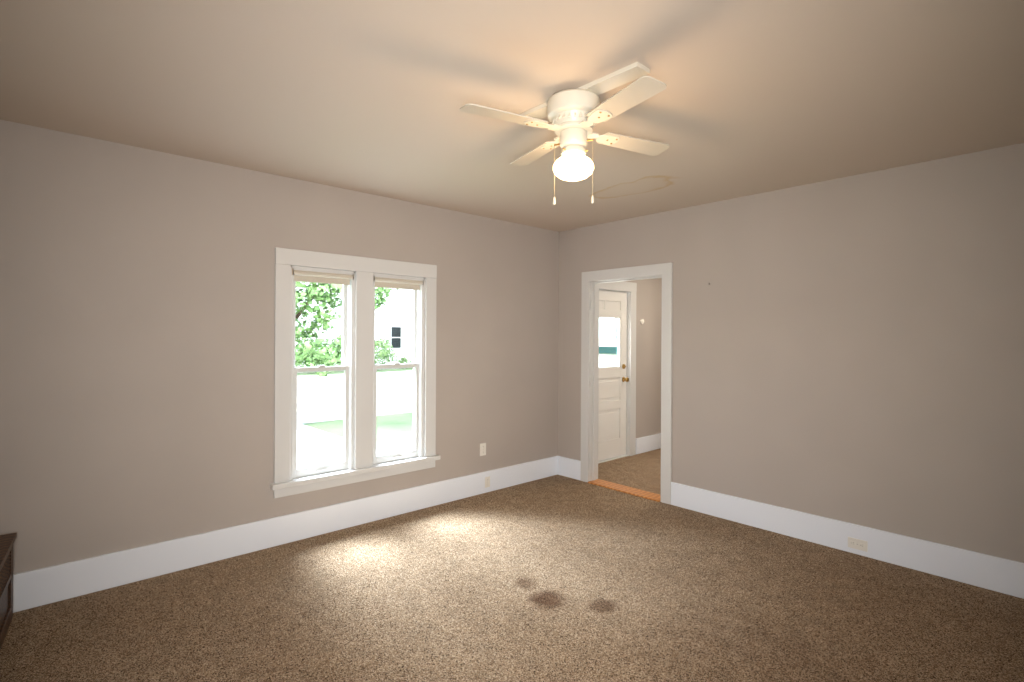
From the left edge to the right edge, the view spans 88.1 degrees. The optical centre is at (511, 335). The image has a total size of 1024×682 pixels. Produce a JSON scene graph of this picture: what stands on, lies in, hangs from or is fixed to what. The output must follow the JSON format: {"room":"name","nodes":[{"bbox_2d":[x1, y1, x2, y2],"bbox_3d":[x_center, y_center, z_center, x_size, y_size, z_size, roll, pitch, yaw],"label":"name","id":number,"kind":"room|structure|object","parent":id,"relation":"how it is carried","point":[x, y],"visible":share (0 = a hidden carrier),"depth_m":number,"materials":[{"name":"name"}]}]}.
{"room":"empty living room","nodes":[
{"label":"empty living room","id":0,"kind":"room"},
{"bbox_2d":[0,120,661,573],"bbox_3d":[-0.296,0.404,5.067,7.800,3.350,0.160,0,0,-42],"label":"wall","id":1,"kind":"structure","parent":0,"point":[137,284],"depth_m":3.36,"materials":[{"name":"paint"}]},
{"bbox_2d":[270,247,440,497],"bbox_3d":[-1.214,0.261,4.208,1.395,1.755,0.250,0,0,-42],"label":"window","id":2,"kind":"structure","parent":1,"relation":"in","point":[312,470],"depth_m":4.11,"materials":[{"name":"white wood"}]},
{"bbox_2d":[292,269,353,284],"bbox_3d":[-1.410,-0.437,3.956,0.474,0.084,0.041,0,0,-42],"label":"roller shade","id":3,"kind":"object","parent":2,"relation":"attached to","point":[301,276],"depth_m":3.95,"materials":[{"name":"beige fabric"}]},
{"bbox_2d":[374,290,419,463],"bbox_3d":[-0.974,0.276,4.417,0.438,1.513,0.085,0,0,-42],"label":"window","id":4,"kind":"structure","parent":2,"relation":"attached to","point":[410,453],"depth_m":4.52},
{"bbox_2d":[373,276,423,289],"bbox_3d":[-0.941,-0.435,4.384,0.474,0.084,0.041,0,0,-42],"label":"roller shade","id":5,"kind":"object","parent":2,"relation":"attached to","point":[379,281],"depth_m":4.38,"materials":[{"name":"beige fabric"}]},
{"bbox_2d":[480,443,485,455],"bbox_3d":[-0.272,1.069,4.978,0.070,0.115,0.008,0,0,-42],"label":"outlet","id":6,"kind":"object","parent":1,"relation":"attached to","point":[483,445],"visible":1,"depth_m":4.97,"materials":[{"name":"plastic"}]},
{"bbox_2d":[485,476,489,487],"bbox_3d":[-0.231,1.379,4.991,0.060,0.098,0.007,0,0,-42],"label":"outlet","id":7,"kind":"object","parent":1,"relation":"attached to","point":[487,479],"visible":1,"depth_m":4.99,"materials":[{"name":"plastic"}]},
{"bbox_2d":[13,433,1023,612],"bbox_3d":[1.270,1.387,3.347,7.400,0.200,4.500,0,0,-42],"label":"baseboard","id":8,"kind":"structure","parent":1,"relation":"attached to","point":[51,584],"depth_m":3.59,"materials":[{"name":"paint"}]},
{"bbox_2d":[598,290,628,460],"bbox_3d":[1.127,0.465,6.282,0.832,2.010,0.114,0,0,-42],"label":"entry door","id":9,"kind":"structure","parent":1,"relation":"in","point":[612,304],"depth_m":6.41,"materials":[{"name":"paint"}]},
{"bbox_2d":[598,281,636,463],"bbox_3d":[1.083,0.421,6.330,1.080,2.170,0.215,0,0,-42],"label":"door frame","id":10,"kind":"structure","parent":1,"relation":"attached to","point":[630,288],"depth_m":6.56,"materials":[{"name":"paint"}]},
{"bbox_2d":[0,0,1023,231],"bbox_3d":[1.297,-1.188,3.332,7.800,0.150,4.860,0,0,-42],"label":"ceiling","id":11,"kind":"structure","parent":0,"point":[365,96],"depth_m":2.37,"materials":[{"name":"paint"}]},
{"bbox_2d":[460,62,669,204],"bbox_3d":[0.286,-0.863,2.465,1.091,0.511,1.091,0,0,-42],"label":"ceiling fan","id":12,"kind":"object","parent":11,"relation":"hanging from","point":[573,114],"depth_m":2.38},
{"bbox_2d":[0,448,1023,681],"bbox_3d":[1.269,1.547,3.347,7.400,0.120,4.500,0,0,-42],"label":"floor","id":13,"kind":"structure","parent":0,"point":[556,578],"depth_m":2.85,"materials":[{"name":"brown carpet"}]},
{"bbox_2d":[0,533,16,649],"bbox_3d":[-2.272,1.251,2.101,0.282,0.435,1.474,0,0,-37],"label":"cabinet","id":14,"kind":"object","parent":13,"relation":"on","point":[7,540],"visible":1,"depth_m":2.62,"materials":[{"name":"brown wood"}]},
{"bbox_2d":[588,479,660,501],"bbox_3d":[1.101,1.479,5.088,0.170,0.014,0.820,0,0,-42],"label":"threshold","id":15,"kind":"object","parent":13,"relation":"on","point":[610,485],"visible":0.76,"depth_m":5.07,"materials":[{"name":"brown wood"}]},
{"bbox_2d":[558,143,1023,562],"bbox_3d":[2.059,0.191,4.061,0.120,2.600,4.500,0,0,-42],"label":"wall","id":16,"kind":"structure","parent":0,"point":[852,350],"depth_m":3.65,"materials":[{"name":"beige paint"}]},
{"bbox_2d":[848,537,867,551],"bbox_3d":[2.355,1.420,3.606,0.008,0.070,0.115,0,0,-42],"label":"outlet","id":17,"kind":"object","parent":16,"relation":"attached to","point":[854,543],"visible":1,"depth_m":3.60,"materials":[{"name":"plastic"}]},
{"bbox_3d":[1.344,0.187,3.273,7.800,2.600,4.700,0,0,-42],"label":"wall","id":18,"kind":"structure","parent":0,"visible":0},
{"bbox_2d":[590,300,593,461],"bbox_3d":[0.811,0.459,5.366,0.046,1.640,0.012,0,0,-42],"label":"jamb hinges","id":19,"kind":"object","parent":18,"relation":"attached to","point":[592,301],"visible":1,"depth_m":5.37,"materials":[{"name":"paint"}]},
{"bbox_2d":[581,262,672,504],"bbox_3d":[1.114,0.418,5.095,0.164,2.135,1.030,0,0,-42],"label":"door frame","id":20,"kind":"structure","parent":18,"relation":"attached to","point":[591,280],"depth_m":5.29,"materials":[{"name":"paint"}]},
{"label":"outside","id":21,"kind":"structure","parent":0,"visible":0},
{"bbox_2d":[297,368,412,467],"bbox_3d":[-32.586,2.059,56.733,260.000,0.300,200.000,0,0,-42],"label":"ground","id":22,"kind":"structure","parent":21,"point":[320,402],"depth_m":13.81,"materials":[{"name":"white"}]},
{"bbox_2d":[295,281,398,378],"bbox_3d":[-4.722,-2.218,12.064,6.965,8.547,5.086,0,0,-42],"label":"trees","id":23,"kind":"object","parent":22,"relation":"on","point":[315,292],"visible":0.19,"depth_m":10.60,"materials":[{"name":"green plant"}]},
{"bbox_2d":[295,338,411,368],"bbox_3d":[-12.637,1.205,27.323,27.159,2.340,2.753,0,0,-42],"label":"hedge across the way","id":24,"kind":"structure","parent":22,"relation":"on","point":[384,354],"depth_m":31.31,"materials":[{"name":"green plant"}]},
{"bbox_2d":[295,282,411,367],"bbox_3d":[-12.542,-2.486,37.774,14.900,9.000,9.900,0,0,-42],"label":"house across the way","id":25,"kind":"structure","parent":22,"relation":"on","point":[393,321],"depth_m":35.62,"materials":[{"name":"white"}]},
{"bbox_2d":[599,317,616,366],"bbox_3d":[4.488,-1.897,19.269,8.700,8.000,9.200,0,0,-42],"label":"house","id":26,"kind":"structure","parent":22,"relation":"on","point":[607,326],"depth_m":15.31,"materials":[{"name":"white"}]}
]}

